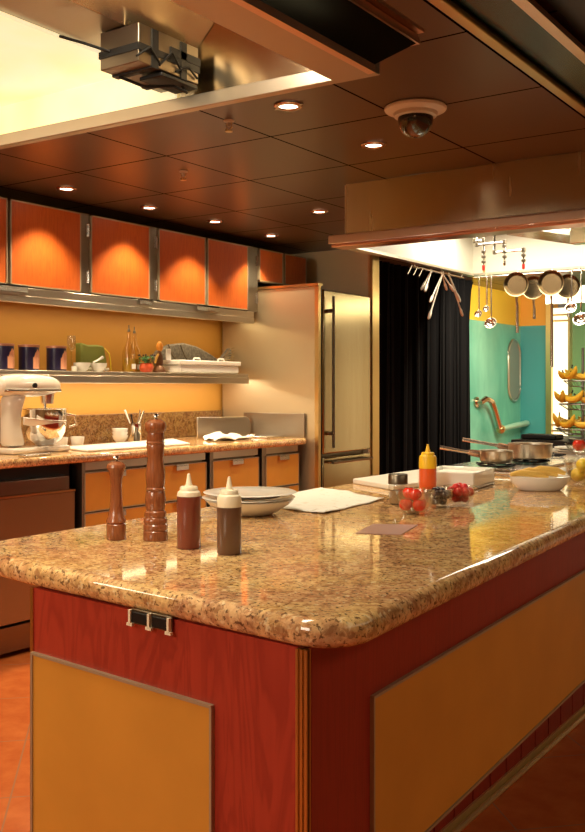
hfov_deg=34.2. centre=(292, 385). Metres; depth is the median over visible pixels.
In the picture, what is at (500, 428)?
tap
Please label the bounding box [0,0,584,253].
ceiling
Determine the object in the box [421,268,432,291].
tongs
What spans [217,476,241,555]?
squeeze bottle
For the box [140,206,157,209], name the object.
recessed light
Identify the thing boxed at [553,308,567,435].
light panel
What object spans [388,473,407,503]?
spice jar
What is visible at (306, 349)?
refrigerator
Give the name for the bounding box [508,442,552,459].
pot
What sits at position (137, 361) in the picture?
oil bottle
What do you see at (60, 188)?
recessed light
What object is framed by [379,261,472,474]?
curtain
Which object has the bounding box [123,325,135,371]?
oil bottle
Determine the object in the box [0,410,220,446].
backsplash
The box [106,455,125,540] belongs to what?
pepper mill
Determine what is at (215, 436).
kitchen towel
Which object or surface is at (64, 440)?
ramekin
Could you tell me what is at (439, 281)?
tongs
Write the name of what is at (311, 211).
recessed light
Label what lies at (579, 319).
bowl
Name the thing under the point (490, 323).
bowl
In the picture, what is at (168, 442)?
cutting board
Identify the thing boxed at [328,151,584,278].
exhaust hood
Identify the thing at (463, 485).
berry
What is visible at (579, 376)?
banana
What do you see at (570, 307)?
bowl
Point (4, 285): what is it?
upper cabinet
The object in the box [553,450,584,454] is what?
serving plate
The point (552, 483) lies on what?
oval dish
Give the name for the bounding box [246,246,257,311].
post
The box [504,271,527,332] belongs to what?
frying pan
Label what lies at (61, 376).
wall shelf
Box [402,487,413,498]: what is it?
tomato
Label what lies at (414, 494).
tomato
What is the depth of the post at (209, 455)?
5.71 m
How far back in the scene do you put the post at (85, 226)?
5.35 m
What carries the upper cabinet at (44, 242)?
attached to the wall at (20, 323)
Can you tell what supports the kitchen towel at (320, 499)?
on the countertop at (300, 578)
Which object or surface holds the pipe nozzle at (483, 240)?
attached to the exhaust hood at (432, 220)
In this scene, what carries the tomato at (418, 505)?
in the glass bowl
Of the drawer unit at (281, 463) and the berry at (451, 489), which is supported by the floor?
the drawer unit at (281, 463)
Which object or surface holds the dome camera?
attached to the ceiling at (267, 175)
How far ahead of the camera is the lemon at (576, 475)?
3.36 m
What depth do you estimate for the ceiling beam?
2.69 m
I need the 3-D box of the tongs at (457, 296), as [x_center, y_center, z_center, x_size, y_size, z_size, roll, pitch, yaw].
[1.045,-0.580,6.021,0.040,0.264,0.255,0,0,30]
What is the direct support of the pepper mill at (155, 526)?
on the countertop at (300, 578)
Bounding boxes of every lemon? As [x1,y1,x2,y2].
[571,468,584,481]
[576,458,584,472]
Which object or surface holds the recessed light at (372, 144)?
in the ceiling at (267, 175)
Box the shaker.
[133,428,139,440]
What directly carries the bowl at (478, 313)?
on the ladle at (478, 313)
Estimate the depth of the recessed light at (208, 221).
5.93 m
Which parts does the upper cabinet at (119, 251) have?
handle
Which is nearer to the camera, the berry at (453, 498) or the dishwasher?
the berry at (453, 498)
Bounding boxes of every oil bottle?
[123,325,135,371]
[133,327,139,371]
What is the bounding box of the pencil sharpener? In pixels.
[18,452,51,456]
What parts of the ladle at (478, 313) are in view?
handle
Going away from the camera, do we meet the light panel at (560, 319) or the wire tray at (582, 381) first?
the wire tray at (582, 381)
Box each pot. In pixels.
[139,363,153,371]
[479,449,513,463]
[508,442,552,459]
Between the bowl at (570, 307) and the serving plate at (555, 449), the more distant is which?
the bowl at (570, 307)
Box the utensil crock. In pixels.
[128,423,141,441]
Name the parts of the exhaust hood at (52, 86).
glowing panel, rail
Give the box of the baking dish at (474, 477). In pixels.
[418,466,493,489]
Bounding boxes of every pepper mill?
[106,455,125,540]
[143,414,167,541]
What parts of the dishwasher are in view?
kick plate, rail, control panel, door, trim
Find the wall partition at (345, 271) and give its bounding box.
[290,250,369,452]
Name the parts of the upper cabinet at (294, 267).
door frame, door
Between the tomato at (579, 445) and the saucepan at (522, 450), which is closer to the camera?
the tomato at (579, 445)
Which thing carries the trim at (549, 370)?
attached to the wall at (532, 338)
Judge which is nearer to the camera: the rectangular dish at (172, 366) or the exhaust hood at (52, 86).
the exhaust hood at (52, 86)
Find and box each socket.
[131,611,146,625]
[152,616,165,629]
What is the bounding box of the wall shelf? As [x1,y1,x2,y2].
[0,370,248,383]
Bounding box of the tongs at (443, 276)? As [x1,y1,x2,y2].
[440,270,453,291]
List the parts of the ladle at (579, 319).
handle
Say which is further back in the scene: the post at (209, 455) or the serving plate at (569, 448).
the post at (209, 455)
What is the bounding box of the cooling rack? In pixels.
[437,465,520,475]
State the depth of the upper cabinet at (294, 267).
7.04 m
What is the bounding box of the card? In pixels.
[355,524,416,534]
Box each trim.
[370,255,378,475]
[546,285,584,304]
[546,304,553,433]
[568,313,571,435]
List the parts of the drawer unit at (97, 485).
drawer frame, drawer frame, rail, drawer, drawer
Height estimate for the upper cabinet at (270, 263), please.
0.237 m
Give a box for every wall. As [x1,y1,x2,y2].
[0,301,221,444]
[469,285,519,461]
[520,294,584,438]
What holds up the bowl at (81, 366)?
on the wall shelf
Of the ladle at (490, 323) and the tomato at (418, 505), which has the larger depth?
the ladle at (490, 323)
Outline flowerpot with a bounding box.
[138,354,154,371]
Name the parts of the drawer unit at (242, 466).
rail, drawer, handle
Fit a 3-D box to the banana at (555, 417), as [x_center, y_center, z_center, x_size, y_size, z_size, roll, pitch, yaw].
[1.782,0.225,6.260,0.180,0.095,0.041,0,0,-30]
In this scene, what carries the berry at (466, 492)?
in the glass bowl
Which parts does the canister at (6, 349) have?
lid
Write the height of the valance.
0.083 m
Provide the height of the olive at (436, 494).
0.025 m
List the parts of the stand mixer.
bowl arm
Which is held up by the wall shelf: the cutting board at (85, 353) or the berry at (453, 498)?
the cutting board at (85, 353)
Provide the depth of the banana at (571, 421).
6.02 m
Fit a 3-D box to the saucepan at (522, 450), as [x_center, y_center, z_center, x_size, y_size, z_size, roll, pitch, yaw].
[0.959,0.277,4.240,0.396,0.091,0.198,0,0,12]
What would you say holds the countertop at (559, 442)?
on the floor
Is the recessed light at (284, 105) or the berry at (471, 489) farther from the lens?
the recessed light at (284, 105)
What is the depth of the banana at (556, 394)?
6.20 m
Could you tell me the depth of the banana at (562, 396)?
6.08 m
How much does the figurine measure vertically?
0.198 m
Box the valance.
[0,288,253,323]
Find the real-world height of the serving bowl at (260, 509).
0.042 m
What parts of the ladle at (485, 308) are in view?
handle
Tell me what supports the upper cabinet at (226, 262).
attached to the wall at (20, 323)
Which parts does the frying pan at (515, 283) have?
handle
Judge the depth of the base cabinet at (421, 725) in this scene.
1.71 m
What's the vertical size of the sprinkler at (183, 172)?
0.044 m
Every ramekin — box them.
[55,437,67,444]
[71,436,83,445]
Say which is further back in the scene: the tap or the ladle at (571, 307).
the tap
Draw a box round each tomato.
[399,499,411,509]
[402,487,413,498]
[408,489,421,499]
[412,500,425,510]
[572,440,584,450]
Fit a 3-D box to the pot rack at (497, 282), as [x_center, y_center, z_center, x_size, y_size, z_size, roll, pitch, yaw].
[4.604,-1.025,6.603,7.950,0.140,3.500,0,0,35]
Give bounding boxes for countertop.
[0,417,305,468]
[0,463,584,647]
[511,436,584,447]
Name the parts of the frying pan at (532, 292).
handle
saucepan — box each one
[440,445,513,463]
[462,437,552,459]
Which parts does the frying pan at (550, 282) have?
handle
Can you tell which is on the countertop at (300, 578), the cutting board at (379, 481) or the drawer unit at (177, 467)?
the cutting board at (379, 481)
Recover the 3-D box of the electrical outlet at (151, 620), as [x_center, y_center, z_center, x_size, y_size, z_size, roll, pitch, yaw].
[-0.245,0.405,1.637,0.112,0.030,0.012,0,0,39]
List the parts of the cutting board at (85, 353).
cord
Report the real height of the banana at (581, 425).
0.083 m
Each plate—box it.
[202,494,294,503]
[203,486,296,499]
[241,434,284,437]
[553,448,584,452]
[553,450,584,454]
[554,446,584,450]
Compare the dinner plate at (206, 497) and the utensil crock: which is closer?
the dinner plate at (206, 497)
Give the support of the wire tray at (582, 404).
on the basket at (582, 434)
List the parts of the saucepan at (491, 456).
handle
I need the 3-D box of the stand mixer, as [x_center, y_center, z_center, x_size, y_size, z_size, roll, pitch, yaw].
[-1.377,0.143,5.006,0.256,0.413,0.441,0,0,35]
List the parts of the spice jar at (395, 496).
lid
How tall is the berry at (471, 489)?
0.028 m
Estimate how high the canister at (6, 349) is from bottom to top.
0.142 m
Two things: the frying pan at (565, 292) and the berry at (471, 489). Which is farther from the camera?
the frying pan at (565, 292)
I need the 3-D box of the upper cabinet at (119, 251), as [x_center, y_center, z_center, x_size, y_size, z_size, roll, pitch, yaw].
[-1.139,-0.731,5.670,0.366,0.482,0.495,0,0,35]
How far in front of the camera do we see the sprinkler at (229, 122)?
3.69 m
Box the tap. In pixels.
[473,396,529,433]
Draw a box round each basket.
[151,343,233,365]
[555,348,584,440]
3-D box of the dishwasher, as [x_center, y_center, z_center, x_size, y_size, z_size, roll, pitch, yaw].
[-1.538,0.848,4.843,0.606,0.895,0.600,0,0,37]
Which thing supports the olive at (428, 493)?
in the glass bowl
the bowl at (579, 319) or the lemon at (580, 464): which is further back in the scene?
the bowl at (579, 319)
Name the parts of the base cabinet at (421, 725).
corner trim, inset panel, panel, corner trim, board, panel, board, inset panel, board, board, toe rail, board, board, board, board, board, board, board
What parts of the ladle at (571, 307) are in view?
handle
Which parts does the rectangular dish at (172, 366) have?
dish, lid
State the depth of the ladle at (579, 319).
5.70 m
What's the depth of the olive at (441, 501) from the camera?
2.72 m
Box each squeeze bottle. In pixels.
[177,473,200,549]
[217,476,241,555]
[419,444,436,492]
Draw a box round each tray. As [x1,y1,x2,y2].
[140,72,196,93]
[521,433,563,439]
[555,427,584,435]
[558,403,584,410]
[563,380,584,386]
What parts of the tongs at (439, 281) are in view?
arm, arm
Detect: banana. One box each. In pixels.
[553,413,566,422]
[554,390,572,401]
[555,412,561,426]
[558,365,572,378]
[558,415,575,428]
[559,390,565,402]
[561,366,576,379]
[561,415,584,425]
[565,390,583,402]
[568,417,584,428]
[570,371,584,379]
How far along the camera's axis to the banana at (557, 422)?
6.10 m
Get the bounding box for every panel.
[244,412,304,437]
[507,339,520,401]
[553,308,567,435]
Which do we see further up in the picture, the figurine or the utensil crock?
the figurine
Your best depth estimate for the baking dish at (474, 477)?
3.24 m
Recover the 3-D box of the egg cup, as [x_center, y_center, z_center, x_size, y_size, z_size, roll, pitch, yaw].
[-1.236,-0.098,5.381,0.032,0.028,0.031,0,0,35]
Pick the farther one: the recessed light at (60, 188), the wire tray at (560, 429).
the wire tray at (560, 429)
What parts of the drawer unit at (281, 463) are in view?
rail, drawer, handle, drawer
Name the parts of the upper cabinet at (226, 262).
handle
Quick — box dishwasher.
[0,464,75,654]
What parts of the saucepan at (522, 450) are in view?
handle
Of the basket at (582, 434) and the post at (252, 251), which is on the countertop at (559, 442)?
the basket at (582, 434)
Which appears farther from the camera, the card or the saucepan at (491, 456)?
the saucepan at (491, 456)
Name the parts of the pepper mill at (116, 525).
knob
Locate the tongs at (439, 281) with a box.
[427,271,443,319]
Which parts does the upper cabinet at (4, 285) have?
door, door frame, handle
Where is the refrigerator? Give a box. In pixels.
[222,283,372,490]
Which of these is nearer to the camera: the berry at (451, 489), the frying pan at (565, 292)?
the berry at (451, 489)
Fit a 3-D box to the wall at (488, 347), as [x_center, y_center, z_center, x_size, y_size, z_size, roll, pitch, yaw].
[1.436,0.115,8.676,0.120,2.420,3.400,0,0,35]
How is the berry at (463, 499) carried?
in the glass bowl
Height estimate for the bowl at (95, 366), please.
0.050 m
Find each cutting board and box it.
[70,438,189,451]
[75,343,111,370]
[353,469,418,489]
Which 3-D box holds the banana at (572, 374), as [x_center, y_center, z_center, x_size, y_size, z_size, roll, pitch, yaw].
[1.779,-0.084,6.108,0.041,0.090,0.181,0,0,-13]
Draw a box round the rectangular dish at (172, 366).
[163,357,240,373]
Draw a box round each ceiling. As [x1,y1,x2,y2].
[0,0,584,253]
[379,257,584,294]
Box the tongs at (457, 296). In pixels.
[448,272,463,316]
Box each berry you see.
[447,487,453,496]
[451,495,459,501]
[452,483,459,489]
[454,488,462,497]
[460,483,467,488]
[460,496,468,501]
[462,488,469,497]
[468,487,473,496]
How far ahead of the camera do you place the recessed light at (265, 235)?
6.48 m
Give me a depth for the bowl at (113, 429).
5.81 m
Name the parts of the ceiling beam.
rail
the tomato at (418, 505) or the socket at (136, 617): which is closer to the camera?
the socket at (136, 617)
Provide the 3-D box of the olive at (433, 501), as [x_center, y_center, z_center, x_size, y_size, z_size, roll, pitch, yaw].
[0.407,0.330,2.733,0.024,0.024,0.024,0,0,-36]
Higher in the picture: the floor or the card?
the card
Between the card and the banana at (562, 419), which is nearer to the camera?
the card
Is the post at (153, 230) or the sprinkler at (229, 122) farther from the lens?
the post at (153, 230)
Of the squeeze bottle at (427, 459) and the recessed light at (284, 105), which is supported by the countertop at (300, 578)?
the squeeze bottle at (427, 459)
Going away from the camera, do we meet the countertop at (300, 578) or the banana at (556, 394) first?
the countertop at (300, 578)
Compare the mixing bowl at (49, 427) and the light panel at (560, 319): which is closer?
the mixing bowl at (49, 427)
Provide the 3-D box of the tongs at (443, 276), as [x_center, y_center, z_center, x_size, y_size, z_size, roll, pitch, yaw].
[0.954,-0.651,5.900,0.052,0.122,0.155,0,0,35]
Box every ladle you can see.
[474,275,481,316]
[483,274,488,311]
[484,274,495,328]
[565,268,576,312]
[573,267,584,324]
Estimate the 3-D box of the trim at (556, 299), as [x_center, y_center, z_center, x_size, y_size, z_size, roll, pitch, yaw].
[3.873,-0.775,7.049,4.060,0.140,0.100,0,0,35]
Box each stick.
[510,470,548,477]
[521,467,557,476]
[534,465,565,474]
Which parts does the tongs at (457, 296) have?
arm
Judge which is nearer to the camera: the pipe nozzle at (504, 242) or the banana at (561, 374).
the pipe nozzle at (504, 242)
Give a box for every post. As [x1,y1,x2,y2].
[72,463,84,528]
[79,213,89,293]
[150,227,157,300]
[202,452,212,506]
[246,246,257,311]
[255,448,265,486]
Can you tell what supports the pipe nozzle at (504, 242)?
attached to the exhaust hood at (432, 220)
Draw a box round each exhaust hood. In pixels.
[0,0,423,148]
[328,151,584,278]
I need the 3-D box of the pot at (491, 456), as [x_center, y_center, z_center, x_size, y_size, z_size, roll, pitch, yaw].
[0.857,0.296,3.998,0.144,0.052,0.144,0,0,10]
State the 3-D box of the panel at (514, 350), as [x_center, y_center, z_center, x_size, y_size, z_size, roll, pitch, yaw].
[2.281,-0.160,9.770,0.024,0.654,0.344,0,0,35]
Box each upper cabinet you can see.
[0,197,10,290]
[8,199,80,292]
[89,215,152,304]
[156,228,207,310]
[206,238,247,311]
[258,248,282,286]
[265,253,306,286]
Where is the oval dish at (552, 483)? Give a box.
[509,475,570,490]
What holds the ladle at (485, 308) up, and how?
hanging from the exhaust hood at (432, 220)
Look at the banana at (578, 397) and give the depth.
6.01 m
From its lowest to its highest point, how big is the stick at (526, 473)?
0.033 m
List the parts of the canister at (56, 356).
lid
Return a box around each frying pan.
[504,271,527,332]
[523,274,542,318]
[538,269,563,366]
[558,272,579,317]
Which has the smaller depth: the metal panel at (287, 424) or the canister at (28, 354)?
the canister at (28, 354)
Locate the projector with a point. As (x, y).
(138, 54)
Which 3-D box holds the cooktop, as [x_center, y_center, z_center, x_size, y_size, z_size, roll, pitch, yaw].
[1.074,0.337,4.338,0.365,0.026,0.985,0,0,35]
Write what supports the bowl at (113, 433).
on the bowl at (116, 438)
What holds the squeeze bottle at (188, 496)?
on the countertop at (300, 578)
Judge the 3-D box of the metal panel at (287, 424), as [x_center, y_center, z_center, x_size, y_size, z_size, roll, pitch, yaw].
[-0.130,0.268,6.591,0.520,0.162,0.012,0,0,35]
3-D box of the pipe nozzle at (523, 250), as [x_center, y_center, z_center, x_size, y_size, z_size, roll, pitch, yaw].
[1.245,-0.835,5.463,0.199,0.340,0.025,0,0,35]
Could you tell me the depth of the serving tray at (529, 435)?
6.29 m
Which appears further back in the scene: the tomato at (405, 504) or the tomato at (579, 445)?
the tomato at (579, 445)
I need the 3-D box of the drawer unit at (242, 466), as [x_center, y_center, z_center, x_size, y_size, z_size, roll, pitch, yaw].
[-0.586,0.863,6.072,0.632,0.925,0.455,0,0,37]
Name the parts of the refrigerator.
panel, trim, trim, handle, freezer drawer, door, handle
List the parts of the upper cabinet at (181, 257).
handle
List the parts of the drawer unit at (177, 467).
handle, rail, drawer, drawer, drawer frame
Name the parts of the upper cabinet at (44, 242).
handle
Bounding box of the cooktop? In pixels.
[447,452,584,468]
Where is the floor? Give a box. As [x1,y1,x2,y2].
[0,647,584,831]
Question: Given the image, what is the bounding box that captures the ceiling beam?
[427,0,584,115]
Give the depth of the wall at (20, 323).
6.00 m
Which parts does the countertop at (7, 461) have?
splash guard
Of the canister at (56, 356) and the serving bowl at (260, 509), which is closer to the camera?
the serving bowl at (260, 509)
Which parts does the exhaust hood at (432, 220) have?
tong rail, pot rail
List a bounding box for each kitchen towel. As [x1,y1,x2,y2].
[203,431,254,440]
[282,487,383,512]
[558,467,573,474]
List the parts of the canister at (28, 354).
lid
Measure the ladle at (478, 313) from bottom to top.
0.276 m
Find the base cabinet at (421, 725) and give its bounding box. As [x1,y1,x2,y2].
[30,532,584,831]
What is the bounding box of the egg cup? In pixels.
[71,366,76,370]
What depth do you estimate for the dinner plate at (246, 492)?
2.62 m
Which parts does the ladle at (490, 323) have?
handle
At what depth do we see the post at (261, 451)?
6.11 m
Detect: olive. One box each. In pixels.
[425,490,431,498]
[430,497,437,504]
[432,491,440,498]
[438,497,446,504]
[440,491,448,498]
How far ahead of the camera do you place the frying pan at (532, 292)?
6.01 m
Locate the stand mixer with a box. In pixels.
[0,374,77,454]
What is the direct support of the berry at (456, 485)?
in the glass bowl
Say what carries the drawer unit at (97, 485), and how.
on the floor
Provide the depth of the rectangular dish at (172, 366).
6.18 m
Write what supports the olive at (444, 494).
in the glass bowl
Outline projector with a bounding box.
[59,22,200,93]
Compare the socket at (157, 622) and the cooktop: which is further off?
the cooktop
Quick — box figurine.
[153,342,170,372]
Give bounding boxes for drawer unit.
[69,458,146,526]
[163,453,206,513]
[212,448,258,488]
[265,445,298,491]
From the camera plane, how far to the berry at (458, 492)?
2.77 m
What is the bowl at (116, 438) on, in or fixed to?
on the countertop at (7, 461)
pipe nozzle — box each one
[473,237,485,270]
[475,237,506,265]
[493,235,525,268]
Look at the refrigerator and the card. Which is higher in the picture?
the refrigerator
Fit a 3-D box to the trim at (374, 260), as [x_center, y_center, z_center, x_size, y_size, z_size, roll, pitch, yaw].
[0.614,0.175,7.117,0.025,2.300,0.100,0,0,35]
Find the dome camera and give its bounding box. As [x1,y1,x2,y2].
[384,98,446,137]
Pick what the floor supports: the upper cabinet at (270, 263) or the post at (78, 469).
the post at (78, 469)
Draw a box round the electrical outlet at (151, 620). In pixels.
[126,608,172,635]
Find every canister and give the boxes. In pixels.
[0,343,14,369]
[18,344,39,369]
[46,346,66,370]
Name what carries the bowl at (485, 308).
on the ladle at (485, 308)
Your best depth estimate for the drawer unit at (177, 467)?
5.51 m
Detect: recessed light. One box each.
[56,186,76,191]
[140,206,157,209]
[207,220,223,223]
[263,234,278,236]
[274,101,302,110]
[310,210,328,213]
[360,141,386,148]
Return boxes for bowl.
[22,408,77,444]
[73,362,90,370]
[90,363,106,370]
[112,428,127,431]
[112,432,127,435]
[112,435,127,442]
[205,499,293,516]
[474,310,481,316]
[483,306,488,311]
[484,318,495,328]
[565,303,576,312]
[573,312,584,324]
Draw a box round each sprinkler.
[179,170,187,180]
[223,119,233,132]
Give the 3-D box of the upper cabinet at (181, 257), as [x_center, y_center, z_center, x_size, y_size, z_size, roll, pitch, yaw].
[-0.830,-0.731,6.116,0.366,0.482,0.460,0,0,35]

